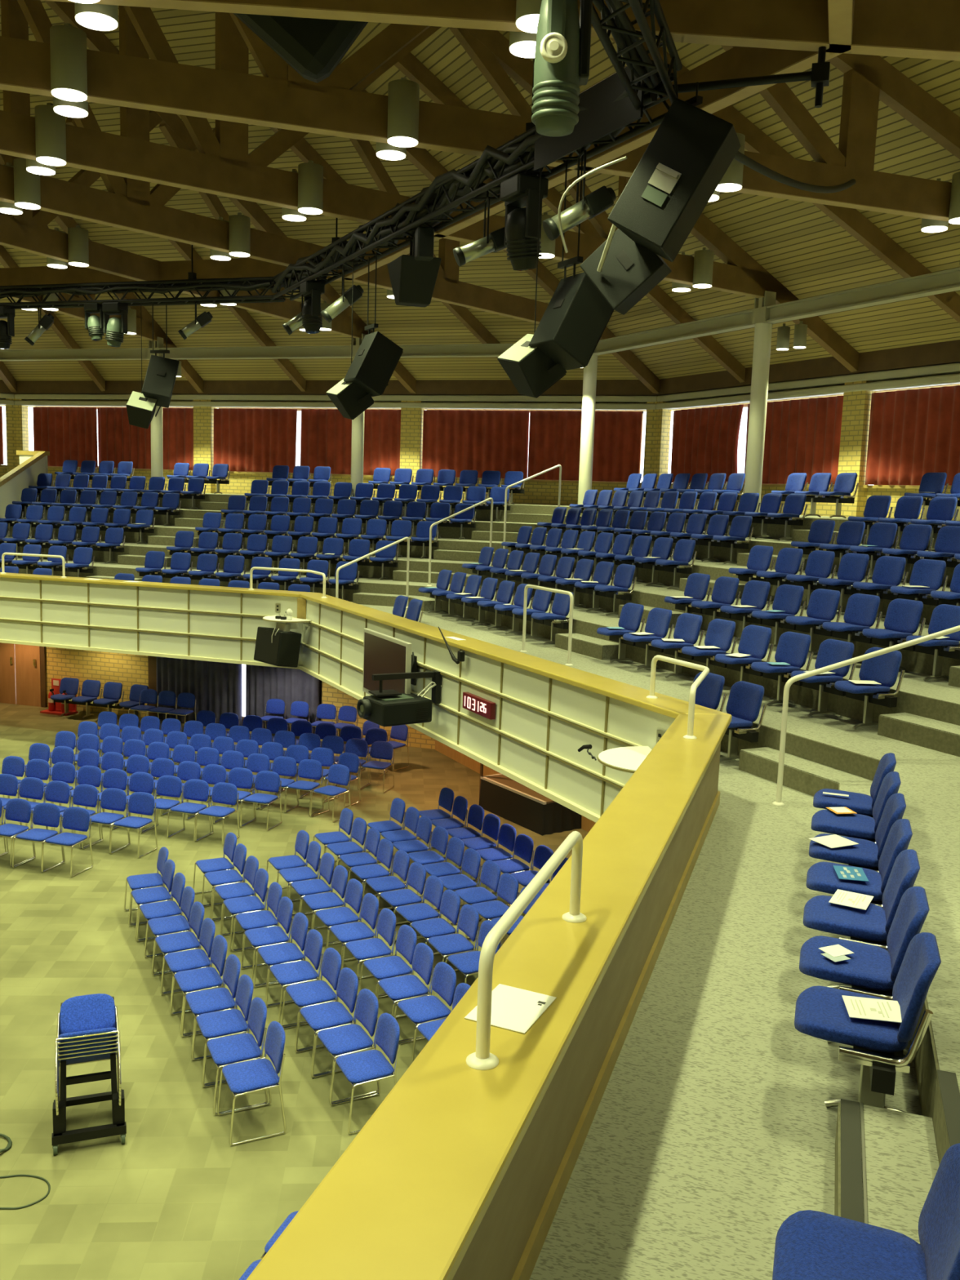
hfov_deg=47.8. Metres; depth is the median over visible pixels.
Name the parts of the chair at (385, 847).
frame, seat, frame, backrest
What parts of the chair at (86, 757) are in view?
backrest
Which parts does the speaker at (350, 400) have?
panel, link plate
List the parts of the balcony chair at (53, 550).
seat, backrest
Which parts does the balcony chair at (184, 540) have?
seat, backrest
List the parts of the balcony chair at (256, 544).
seat, backrest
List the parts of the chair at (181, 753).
seat, backrest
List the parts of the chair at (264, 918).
frame, seat, frame, backrest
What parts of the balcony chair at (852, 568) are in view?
seat, leg, backrest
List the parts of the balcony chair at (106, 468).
seat, backrest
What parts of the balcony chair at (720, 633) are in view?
seat, leg, backrest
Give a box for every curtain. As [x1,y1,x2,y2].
[0,405,3,464]
[32,407,97,467]
[97,407,193,470]
[155,656,241,725]
[213,408,297,472]
[245,664,319,733]
[300,408,400,475]
[422,409,529,478]
[527,410,642,482]
[671,404,743,483]
[743,395,843,484]
[864,385,959,485]
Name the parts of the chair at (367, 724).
backrest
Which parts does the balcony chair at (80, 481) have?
seat, backrest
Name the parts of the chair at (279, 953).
frame, seat, frame, backrest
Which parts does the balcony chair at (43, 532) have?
seat, backrest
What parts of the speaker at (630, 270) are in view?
handle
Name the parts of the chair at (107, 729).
backrest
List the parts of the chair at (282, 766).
frame, backrest, seat, frame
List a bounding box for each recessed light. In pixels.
[0,162,22,214]
[13,158,40,209]
[21,301,37,311]
[26,116,55,175]
[35,102,66,165]
[41,293,58,311]
[46,227,67,268]
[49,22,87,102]
[53,97,88,117]
[67,225,88,266]
[69,0,99,4]
[74,2,118,31]
[127,306,136,334]
[176,359,181,377]
[200,303,217,306]
[210,217,231,260]
[219,289,236,305]
[229,212,250,257]
[281,168,306,221]
[297,160,323,214]
[299,325,305,331]
[320,301,331,330]
[376,142,405,159]
[386,77,419,147]
[386,288,394,298]
[509,31,536,57]
[538,212,555,258]
[671,252,692,292]
[692,247,714,288]
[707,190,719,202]
[715,132,745,191]
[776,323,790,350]
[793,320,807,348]
[920,177,951,232]
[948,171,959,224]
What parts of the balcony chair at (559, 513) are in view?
seat, backrest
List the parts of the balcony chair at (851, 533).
seat, leg, backrest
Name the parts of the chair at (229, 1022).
frame, seat, frame, backrest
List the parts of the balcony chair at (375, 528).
seat, backrest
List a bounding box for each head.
[0,306,14,349]
[84,302,103,340]
[102,302,128,347]
[299,279,324,333]
[500,170,548,271]
[531,0,592,137]
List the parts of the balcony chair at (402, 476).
seat, backrest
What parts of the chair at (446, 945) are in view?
frame, seat, frame, backrest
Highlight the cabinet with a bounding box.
[479,763,581,835]
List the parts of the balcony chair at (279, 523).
seat, backrest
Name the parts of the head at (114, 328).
arm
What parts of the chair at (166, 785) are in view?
frame, seat, backrest, frame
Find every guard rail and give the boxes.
[0,552,66,577]
[248,566,327,598]
[335,537,409,608]
[426,497,493,586]
[466,831,586,1070]
[502,464,561,548]
[520,584,573,665]
[646,654,709,739]
[772,625,959,805]
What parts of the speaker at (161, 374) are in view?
handle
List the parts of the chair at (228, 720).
backrest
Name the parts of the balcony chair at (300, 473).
seat, backrest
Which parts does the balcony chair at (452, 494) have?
seat, backrest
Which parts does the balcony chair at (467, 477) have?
seat, backrest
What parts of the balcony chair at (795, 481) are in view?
seat, backrest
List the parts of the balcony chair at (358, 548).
seat, backrest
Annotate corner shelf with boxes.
[262,614,311,629]
[597,746,651,773]
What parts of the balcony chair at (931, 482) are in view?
seat, leg, backrest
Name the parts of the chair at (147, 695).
frame, seat, backrest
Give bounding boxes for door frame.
[40,646,46,707]
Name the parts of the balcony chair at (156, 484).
seat, backrest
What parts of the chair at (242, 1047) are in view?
frame, seat, frame, backrest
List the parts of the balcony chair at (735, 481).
seat, backrest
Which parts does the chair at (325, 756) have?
frame, backrest, seat, frame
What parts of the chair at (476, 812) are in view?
seat, backrest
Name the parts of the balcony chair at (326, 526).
seat, backrest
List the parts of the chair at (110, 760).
backrest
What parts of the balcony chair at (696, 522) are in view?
seat, backrest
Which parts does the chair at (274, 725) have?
backrest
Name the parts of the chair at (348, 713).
seat, backrest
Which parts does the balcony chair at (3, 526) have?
backrest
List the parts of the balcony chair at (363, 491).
seat, backrest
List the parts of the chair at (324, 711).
seat, backrest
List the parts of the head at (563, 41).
arm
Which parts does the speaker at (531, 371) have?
panel, handle, link plate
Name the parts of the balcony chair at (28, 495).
seat, backrest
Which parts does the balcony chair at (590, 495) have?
seat, backrest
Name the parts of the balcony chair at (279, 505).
seat, backrest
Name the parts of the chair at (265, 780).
frame, seat, backrest, frame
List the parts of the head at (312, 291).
arm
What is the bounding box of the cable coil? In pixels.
[0,1133,12,1152]
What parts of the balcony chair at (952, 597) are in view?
seat, backrest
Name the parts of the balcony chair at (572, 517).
seat, backrest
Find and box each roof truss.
[0,0,417,395]
[0,0,660,395]
[0,5,860,373]
[0,13,959,222]
[0,153,203,392]
[0,360,18,394]
[41,0,959,61]
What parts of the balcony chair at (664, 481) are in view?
seat, backrest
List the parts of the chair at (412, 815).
seat, backrest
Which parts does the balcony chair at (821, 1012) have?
seat, backrest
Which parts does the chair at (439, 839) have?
seat, frame, backrest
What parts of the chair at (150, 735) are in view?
backrest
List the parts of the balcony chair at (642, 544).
seat, leg, backrest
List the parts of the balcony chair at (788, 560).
seat, leg, backrest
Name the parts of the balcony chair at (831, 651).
seat, leg, backrest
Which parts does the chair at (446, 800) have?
seat, backrest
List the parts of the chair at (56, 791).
seat, backrest, frame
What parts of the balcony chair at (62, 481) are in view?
seat, backrest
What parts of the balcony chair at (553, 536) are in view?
seat, backrest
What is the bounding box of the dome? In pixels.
[285,608,292,619]
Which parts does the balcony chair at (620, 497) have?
seat, backrest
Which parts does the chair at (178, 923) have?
frame, seat, frame, backrest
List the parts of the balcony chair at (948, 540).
seat, leg, backrest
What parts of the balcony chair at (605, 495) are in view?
seat, backrest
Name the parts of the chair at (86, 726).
backrest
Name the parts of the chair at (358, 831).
seat, frame, backrest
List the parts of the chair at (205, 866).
frame, seat, backrest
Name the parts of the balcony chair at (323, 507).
seat, backrest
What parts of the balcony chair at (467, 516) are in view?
seat, backrest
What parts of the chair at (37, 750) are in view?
backrest, frame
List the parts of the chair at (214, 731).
backrest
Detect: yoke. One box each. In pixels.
[150,302,169,359]
[364,253,377,334]
[557,154,583,280]
[684,81,702,106]
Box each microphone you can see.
[438,626,465,664]
[577,744,596,760]
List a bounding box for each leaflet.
[445,636,464,640]
[464,983,556,1033]
[465,596,481,598]
[606,626,623,628]
[629,631,654,635]
[661,638,684,641]
[670,595,690,597]
[693,645,719,648]
[725,653,751,657]
[733,604,755,607]
[766,662,791,665]
[767,609,785,612]
[803,671,835,674]
[808,834,858,848]
[818,944,853,962]
[822,791,848,796]
[826,806,857,813]
[828,888,873,910]
[832,865,868,881]
[841,995,902,1022]
[848,680,880,684]
[902,585,929,587]
[922,635,949,639]
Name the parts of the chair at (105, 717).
backrest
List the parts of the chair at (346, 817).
seat, frame, backrest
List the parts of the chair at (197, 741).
backrest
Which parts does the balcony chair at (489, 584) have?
seat, leg, backrest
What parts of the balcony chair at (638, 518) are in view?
seat, leg, backrest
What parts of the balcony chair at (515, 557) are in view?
seat, leg, backrest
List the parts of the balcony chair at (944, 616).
seat, leg, backrest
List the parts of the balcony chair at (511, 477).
seat, backrest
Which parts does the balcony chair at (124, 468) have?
seat, backrest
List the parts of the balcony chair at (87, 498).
seat, backrest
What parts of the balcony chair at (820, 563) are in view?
seat, leg, backrest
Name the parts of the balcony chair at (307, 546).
seat, backrest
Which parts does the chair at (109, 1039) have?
seat, frame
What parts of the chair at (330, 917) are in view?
frame, seat, frame, backrest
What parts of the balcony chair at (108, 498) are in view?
seat, backrest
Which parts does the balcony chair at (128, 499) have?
seat, backrest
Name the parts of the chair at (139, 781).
frame, backrest, frame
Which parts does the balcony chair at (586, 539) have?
seat, backrest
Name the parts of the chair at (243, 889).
frame, seat, frame, backrest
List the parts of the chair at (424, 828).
seat, frame, backrest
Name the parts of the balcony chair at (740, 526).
seat, leg, backrest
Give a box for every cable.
[0,1173,50,1209]
[557,155,626,253]
[733,151,855,193]
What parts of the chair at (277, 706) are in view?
seat, backrest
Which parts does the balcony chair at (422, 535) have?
seat, backrest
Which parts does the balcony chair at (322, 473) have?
seat, backrest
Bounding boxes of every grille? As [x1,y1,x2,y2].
[253,628,279,664]
[382,351,403,394]
[528,373,565,398]
[586,309,613,365]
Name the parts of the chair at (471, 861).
frame, seat, frame, backrest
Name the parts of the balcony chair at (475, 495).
seat, backrest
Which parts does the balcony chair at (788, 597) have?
seat, leg, backrest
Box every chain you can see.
[187,244,196,279]
[331,217,339,248]
[525,57,535,131]
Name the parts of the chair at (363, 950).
frame, seat, frame, backrest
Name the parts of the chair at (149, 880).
frame, seat, frame, backrest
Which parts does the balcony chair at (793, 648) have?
seat, leg, backrest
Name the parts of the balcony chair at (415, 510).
seat, backrest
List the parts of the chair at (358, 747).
seat, backrest, frame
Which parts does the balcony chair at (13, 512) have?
seat, backrest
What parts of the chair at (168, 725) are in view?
backrest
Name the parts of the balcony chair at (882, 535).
seat, leg, backrest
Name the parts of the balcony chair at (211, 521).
seat, backrest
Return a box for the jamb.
[147,655,156,716]
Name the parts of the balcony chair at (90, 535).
seat, backrest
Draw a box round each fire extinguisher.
[48,688,56,711]
[61,689,66,712]
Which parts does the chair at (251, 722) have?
backrest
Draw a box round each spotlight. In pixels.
[24,301,54,346]
[177,301,213,339]
[282,294,302,334]
[320,264,364,323]
[453,191,506,266]
[542,146,616,240]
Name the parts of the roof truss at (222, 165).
queen post, king post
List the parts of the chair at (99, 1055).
frame, seat, frame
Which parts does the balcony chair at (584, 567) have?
seat, leg, backrest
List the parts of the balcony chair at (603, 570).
seat, leg, backrest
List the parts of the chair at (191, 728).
backrest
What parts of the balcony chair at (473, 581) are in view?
seat, leg, backrest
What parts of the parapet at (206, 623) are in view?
rail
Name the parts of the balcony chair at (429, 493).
seat, backrest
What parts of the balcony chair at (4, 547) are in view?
seat, backrest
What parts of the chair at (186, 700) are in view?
seat, backrest, frame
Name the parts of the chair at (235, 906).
frame, seat, frame, backrest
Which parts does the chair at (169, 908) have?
frame, seat, backrest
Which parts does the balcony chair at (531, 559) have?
seat, backrest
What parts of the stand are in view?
plate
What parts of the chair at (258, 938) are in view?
frame, seat, frame, backrest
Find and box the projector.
[356,681,442,726]
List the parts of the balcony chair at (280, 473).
seat, backrest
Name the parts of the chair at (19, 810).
frame, seat, backrest, frame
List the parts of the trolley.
frame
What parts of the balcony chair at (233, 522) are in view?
seat, backrest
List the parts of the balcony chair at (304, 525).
seat, backrest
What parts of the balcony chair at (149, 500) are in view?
seat, backrest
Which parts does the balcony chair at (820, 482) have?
seat, leg, backrest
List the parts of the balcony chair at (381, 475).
seat, backrest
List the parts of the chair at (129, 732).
backrest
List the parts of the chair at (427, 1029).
seat, frame, backrest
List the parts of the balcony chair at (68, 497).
seat, backrest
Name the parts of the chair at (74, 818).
frame, seat, backrest, frame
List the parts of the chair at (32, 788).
frame, seat, backrest, frame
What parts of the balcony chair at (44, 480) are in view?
seat, backrest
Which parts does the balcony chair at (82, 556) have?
seat, backrest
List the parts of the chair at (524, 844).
frame, seat, frame, backrest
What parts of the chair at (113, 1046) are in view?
seat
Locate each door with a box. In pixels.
[0,642,16,704]
[14,644,41,706]
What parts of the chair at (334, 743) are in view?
backrest, seat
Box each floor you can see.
[0,702,588,1279]
[4,536,959,644]
[13,556,959,704]
[19,518,950,591]
[176,508,934,551]
[201,493,848,519]
[351,601,959,1092]
[528,750,921,1279]
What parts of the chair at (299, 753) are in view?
backrest, frame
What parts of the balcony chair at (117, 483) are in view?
seat, backrest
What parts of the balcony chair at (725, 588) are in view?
seat, leg, backrest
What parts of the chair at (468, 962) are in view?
frame, seat, frame, backrest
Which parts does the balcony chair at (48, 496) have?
seat, backrest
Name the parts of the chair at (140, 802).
frame, seat, backrest, frame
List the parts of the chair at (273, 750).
backrest, frame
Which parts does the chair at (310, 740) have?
backrest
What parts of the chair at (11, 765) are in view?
backrest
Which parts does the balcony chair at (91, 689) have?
seat, backrest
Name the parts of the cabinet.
post, edge trim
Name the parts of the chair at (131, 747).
seat, backrest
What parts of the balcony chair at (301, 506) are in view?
seat, backrest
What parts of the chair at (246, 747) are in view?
backrest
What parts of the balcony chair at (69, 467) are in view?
seat, backrest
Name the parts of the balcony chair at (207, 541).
seat, backrest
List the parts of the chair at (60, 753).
backrest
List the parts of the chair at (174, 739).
seat, backrest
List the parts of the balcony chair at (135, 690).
seat, backrest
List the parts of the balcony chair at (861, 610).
seat, leg, backrest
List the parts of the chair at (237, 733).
backrest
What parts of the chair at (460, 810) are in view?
seat, frame, backrest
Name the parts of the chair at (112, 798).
frame, seat, backrest, frame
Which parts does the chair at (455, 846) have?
seat, backrest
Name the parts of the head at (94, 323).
arm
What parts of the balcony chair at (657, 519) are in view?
seat, leg, backrest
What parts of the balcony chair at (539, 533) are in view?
seat, backrest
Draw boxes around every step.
[85,575,142,581]
[117,555,171,567]
[147,535,199,546]
[174,518,225,528]
[200,502,250,511]
[352,592,441,611]
[392,569,483,586]
[433,549,510,564]
[471,530,547,543]
[506,513,582,524]
[555,632,618,659]
[617,604,683,627]
[679,577,745,598]
[737,552,808,571]
[738,746,872,836]
[791,529,866,544]
[834,1098,939,1243]
[877,712,959,756]
[948,666,959,687]
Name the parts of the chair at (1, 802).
backrest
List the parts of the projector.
panel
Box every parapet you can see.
[0,572,317,669]
[246,714,732,1279]
[297,592,730,822]
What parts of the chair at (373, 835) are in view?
seat, backrest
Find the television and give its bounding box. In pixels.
[362,627,417,694]
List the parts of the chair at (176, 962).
frame, seat, frame, backrest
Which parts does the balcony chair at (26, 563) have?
seat, backrest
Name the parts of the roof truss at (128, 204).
queen post, king post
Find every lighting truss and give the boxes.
[0,276,285,309]
[271,66,673,300]
[579,0,682,110]
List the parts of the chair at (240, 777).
frame, backrest, seat, frame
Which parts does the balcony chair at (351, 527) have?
seat, backrest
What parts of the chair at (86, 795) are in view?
seat, backrest, frame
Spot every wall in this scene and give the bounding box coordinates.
[0,398,7,477]
[26,400,646,506]
[45,646,148,717]
[241,680,321,725]
[321,680,435,749]
[435,739,595,831]
[670,373,959,519]
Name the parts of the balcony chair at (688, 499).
seat, backrest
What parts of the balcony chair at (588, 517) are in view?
seat, backrest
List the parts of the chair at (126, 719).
backrest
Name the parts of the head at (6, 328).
arm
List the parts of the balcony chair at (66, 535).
seat, backrest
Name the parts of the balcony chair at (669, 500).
seat, backrest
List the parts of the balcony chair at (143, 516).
seat, backrest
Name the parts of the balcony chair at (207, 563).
seat, backrest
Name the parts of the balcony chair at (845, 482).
seat, leg, backrest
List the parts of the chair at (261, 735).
backrest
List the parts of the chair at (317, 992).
frame, seat, frame, backrest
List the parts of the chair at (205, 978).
frame, seat, frame, backrest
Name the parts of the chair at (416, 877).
frame, seat, frame, backrest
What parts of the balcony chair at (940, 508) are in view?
seat, leg, backrest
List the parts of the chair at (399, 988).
frame, seat, frame, backrest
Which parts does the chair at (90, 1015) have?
frame, seat, backrest, frame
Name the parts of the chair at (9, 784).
seat, backrest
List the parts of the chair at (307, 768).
frame, seat, backrest, frame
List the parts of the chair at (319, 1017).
frame, seat, frame, backrest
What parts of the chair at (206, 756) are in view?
backrest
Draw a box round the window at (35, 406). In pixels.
[35,406,166,469]
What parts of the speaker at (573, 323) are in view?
handle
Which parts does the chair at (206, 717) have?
backrest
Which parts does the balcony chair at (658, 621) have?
seat, leg, backrest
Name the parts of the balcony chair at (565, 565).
seat, leg, backrest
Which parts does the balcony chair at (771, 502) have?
seat, leg, backrest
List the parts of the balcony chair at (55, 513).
seat, backrest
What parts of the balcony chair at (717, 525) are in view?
seat, leg, backrest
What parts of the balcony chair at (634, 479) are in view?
seat, backrest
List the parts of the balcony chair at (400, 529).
seat, backrest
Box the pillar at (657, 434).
[643,395,671,498]
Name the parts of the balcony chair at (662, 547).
seat, leg, backrest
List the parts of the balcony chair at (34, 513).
seat, backrest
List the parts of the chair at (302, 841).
frame, seat, backrest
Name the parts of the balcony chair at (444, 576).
seat, leg, backrest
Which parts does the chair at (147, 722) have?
backrest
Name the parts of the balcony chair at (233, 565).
seat, backrest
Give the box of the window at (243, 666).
[241,664,245,716]
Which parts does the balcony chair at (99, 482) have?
seat, backrest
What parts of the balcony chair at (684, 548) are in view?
seat, leg, backrest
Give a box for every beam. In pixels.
[0,257,349,285]
[0,343,514,360]
[344,46,849,279]
[592,267,959,355]
[827,0,854,49]
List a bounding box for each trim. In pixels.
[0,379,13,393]
[0,392,14,399]
[0,399,14,404]
[0,563,959,725]
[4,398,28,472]
[6,520,937,624]
[13,379,656,395]
[14,394,657,403]
[14,400,656,410]
[15,542,959,678]
[20,503,955,586]
[35,488,939,551]
[48,466,640,484]
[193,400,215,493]
[399,400,424,500]
[655,373,959,409]
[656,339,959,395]
[657,362,959,402]
[671,483,951,488]
[720,722,950,1164]
[937,1069,959,1146]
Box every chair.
[0,504,23,537]
[0,522,9,544]
[0,542,18,567]
[0,565,18,573]
[0,755,26,799]
[0,773,21,825]
[0,777,47,836]
[0,798,6,854]
[0,798,34,866]
[2,523,31,556]
[8,759,52,803]
[11,544,43,573]
[12,488,39,518]
[12,802,63,872]
[16,505,44,537]
[17,742,51,795]
[25,524,54,558]
[26,780,73,844]
[28,473,54,502]
[31,488,58,519]
[32,568,52,575]
[34,761,78,807]
[37,545,69,575]
[38,506,66,538]
[41,806,93,877]
[43,746,75,795]
[46,473,72,502]
[48,524,78,559]
[48,730,77,763]
[50,677,80,715]
[51,489,78,520]
[53,783,101,848]
[54,459,79,487]
[54,993,121,1102]
[55,1016,121,1102]
[55,1020,120,1105]
[55,1024,120,1108]
[56,1044,120,1111]
[56,1048,120,1117]
[59,506,88,540]
[59,765,103,823]
[65,474,90,503]
[65,546,94,577]
[69,748,101,798]
[71,489,97,521]
[71,526,102,560]
[71,680,102,718]
[72,460,97,479]
[72,720,99,764]
[73,733,101,769]
[81,507,110,541]
[81,787,128,853]
[84,475,109,504]
[86,768,129,829]
[91,461,115,480]
[91,490,118,522]
[93,681,124,711]
[95,527,125,563]
[97,711,118,736]
[97,723,120,765]
[98,736,124,773]
[100,751,125,792]
[102,475,128,505]
[104,508,133,542]
[110,461,134,480]
[110,791,157,857]
[111,772,156,833]
[112,491,139,523]
[114,573,134,580]
[118,713,140,759]
[119,684,149,720]
[120,725,142,776]
[121,475,147,506]
[122,738,146,768]
[124,846,168,924]
[125,755,151,792]
[127,509,155,543]
[128,688,158,724]
[128,728,164,777]
[128,859,175,940]
[132,742,170,795]
[133,492,159,524]
[135,551,167,577]
[136,872,185,955]
[139,715,161,737]
[140,775,183,836]
[141,476,166,506]
[142,574,162,582]
[144,886,195,973]
[146,690,177,719]
[147,718,182,764]
[150,758,176,816]
[151,901,204,993]
[152,731,188,779]
[154,493,181,525]
[158,744,196,797]
[160,477,186,508]
[160,760,202,819]
[160,917,215,1013]
[161,552,193,578]
[165,692,195,723]
[166,462,191,483]
[166,530,195,555]
[166,778,211,841]
[169,576,191,584]
[169,934,227,1035]
[170,720,204,765]
[176,733,212,775]
[180,477,206,509]
[181,954,240,1058]
[182,746,220,801]
[186,463,210,493]
[186,764,227,822]
[188,553,219,580]
[190,531,220,556]
[191,974,253,1085]
[192,832,236,905]
[195,512,222,536]
[195,710,216,734]
[195,782,239,845]
[198,578,219,586]
[200,723,226,766]
[200,736,235,766]
[200,843,246,919]
[201,997,267,1115]
[205,463,230,493]
[206,750,245,805]
[211,855,258,934]
[213,767,254,826]
[214,533,244,557]
[215,555,246,582]
[217,513,245,536]
[217,1021,286,1145]
[218,712,239,737]
[219,868,268,951]
[221,495,247,518]
[227,580,249,588]
[228,725,250,751]
[231,881,282,967]
[232,753,271,809]
[235,739,259,791]
[239,533,269,559]
[239,1259,261,1279]
[240,514,268,537]
[240,770,282,831]
[240,896,293,985]
[242,496,269,518]
[242,715,263,739]
[243,556,274,588]
[244,480,270,501]
[248,742,284,794]
[250,728,273,763]
[253,912,308,1005]
[257,582,279,590]
[259,755,297,813]
[260,1210,298,1259]
[261,698,285,728]
[263,515,292,538]
[264,497,290,519]
[264,535,293,573]
[265,480,290,502]
[265,928,323,1026]
[266,465,290,485]
[266,717,288,742]
[266,830,309,899]
[271,558,302,591]
[273,730,296,778]
[273,744,310,797]
[276,840,321,915]
[280,947,341,1050]
[284,701,310,738]
[284,759,323,816]
[285,480,311,502]
[286,497,312,519]
[286,733,321,781]
[287,466,311,486]
[287,515,315,540]
[288,583,310,591]
[288,852,334,928]
[289,536,319,574]
[290,720,313,745]
[294,967,358,1075]
[298,747,335,801]
[299,560,330,592]
[300,865,347,944]
[306,481,332,502]
[307,466,332,487]
[308,498,335,533]
[310,764,351,822]
[311,516,339,553]
[311,703,337,730]
[311,988,378,1103]
[312,878,363,959]
[313,735,345,786]
[313,808,353,871]
[315,537,345,577]
[315,722,337,768]
[321,752,360,808]
[324,817,367,884]
[326,893,379,977]
[328,482,353,504]
[328,561,359,600]
[329,1013,400,1134]
[331,498,357,533]
[333,705,358,736]
[335,518,364,555]
[335,738,368,790]
[337,827,380,895]
[339,724,362,773]
[341,907,396,999]
[342,538,372,577]
[347,838,394,909]
[350,482,374,505]
[354,499,380,534]
[355,728,388,777]
[358,924,417,1017]
[359,741,394,793]
[360,519,388,555]
[360,720,379,759]
[362,849,409,923]
[364,797,405,859]
[368,467,392,488]
[368,540,398,579]
[371,483,396,515]
[374,724,408,770]
[375,862,426,942]
[375,942,434,1042]
[377,500,404,535]
[377,806,419,871]
[385,520,413,557]
[387,816,432,884]
[389,468,413,498]
[392,595,408,617]
[392,875,444,953]
[393,484,418,516]
[394,961,456,1061]
[400,501,427,537]
[402,826,448,896]
[406,599,423,622]
[408,888,460,969]
[410,520,439,559]
[411,468,435,490]
[411,982,471,1063]
[413,787,453,839]
[416,484,441,517]
[417,836,464,909]
[418,569,452,613]
[425,502,451,538]
[426,795,468,857]
[426,904,479,991]
[431,572,466,617]
[431,848,481,924]
[433,469,457,493]
[439,485,464,519]
[441,804,484,868]
[444,920,502,983]
[446,574,481,620]
[448,503,475,539]
[448,860,500,938]
[455,470,479,500]
[455,813,500,880]
[461,577,497,625]
[462,486,487,519]
[462,546,493,586]
[465,872,519,940]
[470,823,516,892]
[475,548,508,589]
[476,580,515,629]
[478,470,502,501]
[484,486,511,521]
[485,833,534,905]
[489,550,524,592]
[489,886,540,936]
[493,583,533,634]
[501,471,524,504]
[501,525,532,564]
[504,844,553,915]
[505,551,540,596]
[511,589,553,638]
[515,527,546,566]
[520,554,557,599]
[523,857,568,916]
[529,528,562,568]
[531,591,574,644]
[537,506,566,544]
[537,556,575,603]
[545,529,578,572]
[551,507,581,545]
[555,559,594,607]
[560,530,595,573]
[565,508,597,547]
[568,489,598,524]
[574,561,615,611]
[577,532,613,575]
[581,509,613,548]
[583,489,613,524]
[594,564,636,615]
[595,533,632,578]
[596,510,630,550]
[596,602,645,662]
[598,489,628,526]
[613,473,642,506]
[613,490,644,527]
[613,511,648,551]
[614,535,653,582]
[622,607,674,670]
[628,473,657,506]
[629,490,662,528]
[631,511,667,553]
[634,537,674,585]
[644,473,674,507]
[646,491,679,529]
[650,512,687,555]
[651,613,704,677]
[655,538,697,589]
[659,473,691,508]
[664,491,698,531]
[664,573,711,613]
[670,513,708,559]
[676,473,708,509]
[681,618,737,673]
[682,492,718,533]
[690,514,730,561]
[691,576,741,635]
[693,473,727,499]
[693,671,727,711]
[702,492,738,535]
[712,473,745,511]
[712,515,754,564]
[715,624,773,682]
[720,580,772,640]
[720,680,767,762]
[723,493,760,537]
[728,545,775,599]
[744,493,783,538]
[751,584,806,648]
[751,631,813,706]
[755,547,804,604]
[767,493,808,540]
[771,472,808,501]
[772,1142,959,1279]
[785,588,843,653]
[786,550,837,608]
[791,519,837,573]
[791,639,856,716]
[794,472,832,517]
[794,932,941,1112]
[799,886,929,1056]
[803,848,919,988]
[805,818,912,907]
[808,793,906,872]
[811,771,901,843]
[813,752,896,817]
[817,552,871,612]
[818,472,858,518]
[819,520,866,574]
[822,593,882,662]
[834,647,905,728]
[848,495,893,546]
[849,522,899,578]
[853,555,908,617]
[862,598,926,670]
[878,496,924,548]
[881,524,933,581]
[889,559,948,624]
[904,472,948,519]
[906,604,959,680]
[910,496,959,551]
[916,525,959,586]
[930,564,959,605]
[935,472,959,521]
[944,520,959,526]
[954,553,959,561]
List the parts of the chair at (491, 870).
frame, seat, backrest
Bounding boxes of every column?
[147,337,163,477]
[350,333,365,497]
[577,354,598,504]
[744,290,776,512]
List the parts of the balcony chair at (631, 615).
seat, leg, backrest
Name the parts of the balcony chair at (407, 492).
seat, backrest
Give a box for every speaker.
[125,302,160,428]
[142,355,178,408]
[232,13,368,83]
[253,622,302,667]
[326,258,388,419]
[343,331,403,396]
[386,226,441,306]
[497,168,566,398]
[528,271,613,369]
[579,228,671,315]
[607,97,740,262]
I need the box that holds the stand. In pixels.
[40,678,77,715]
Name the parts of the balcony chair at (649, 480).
seat, backrest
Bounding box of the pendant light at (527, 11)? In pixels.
[515,0,542,33]
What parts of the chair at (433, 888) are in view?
frame, seat, backrest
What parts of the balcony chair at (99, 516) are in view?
seat, backrest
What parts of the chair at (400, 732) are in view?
seat, backrest, frame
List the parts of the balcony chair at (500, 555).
seat, backrest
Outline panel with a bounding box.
[533,65,644,170]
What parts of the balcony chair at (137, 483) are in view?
seat, backrest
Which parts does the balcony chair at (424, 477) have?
seat, backrest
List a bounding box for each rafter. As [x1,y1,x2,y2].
[0,244,105,391]
[65,116,308,395]
[269,127,500,358]
[394,52,745,382]
[608,37,959,323]
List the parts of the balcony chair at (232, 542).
seat, backrest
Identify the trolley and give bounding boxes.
[51,996,126,1155]
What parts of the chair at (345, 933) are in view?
frame, seat, frame, backrest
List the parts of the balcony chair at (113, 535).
seat, backrest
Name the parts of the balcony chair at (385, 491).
seat, backrest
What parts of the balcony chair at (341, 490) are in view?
seat, backrest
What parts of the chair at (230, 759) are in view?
backrest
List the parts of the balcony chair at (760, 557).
seat, backrest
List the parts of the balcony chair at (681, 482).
seat, backrest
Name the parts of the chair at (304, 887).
frame, seat, frame, backrest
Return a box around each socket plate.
[275,603,280,612]
[656,729,664,743]
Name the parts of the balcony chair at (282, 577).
seat, backrest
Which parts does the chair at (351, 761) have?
frame, seat, backrest, frame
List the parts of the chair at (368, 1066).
frame, seat, frame, backrest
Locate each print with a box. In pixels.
[537,1000,546,1005]
[836,892,866,905]
[840,866,861,877]
[850,999,891,1017]
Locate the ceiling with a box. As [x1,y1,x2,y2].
[0,0,959,380]
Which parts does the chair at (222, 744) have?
backrest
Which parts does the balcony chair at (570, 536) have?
seat, backrest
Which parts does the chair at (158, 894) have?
frame, seat, frame, backrest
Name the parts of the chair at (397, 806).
seat, frame, backrest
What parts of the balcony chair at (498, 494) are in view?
seat, backrest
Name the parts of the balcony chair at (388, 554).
seat, backrest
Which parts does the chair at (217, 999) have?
frame, seat, frame, backrest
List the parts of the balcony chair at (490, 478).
seat, backrest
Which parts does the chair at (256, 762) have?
backrest, frame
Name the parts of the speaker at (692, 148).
plate, handle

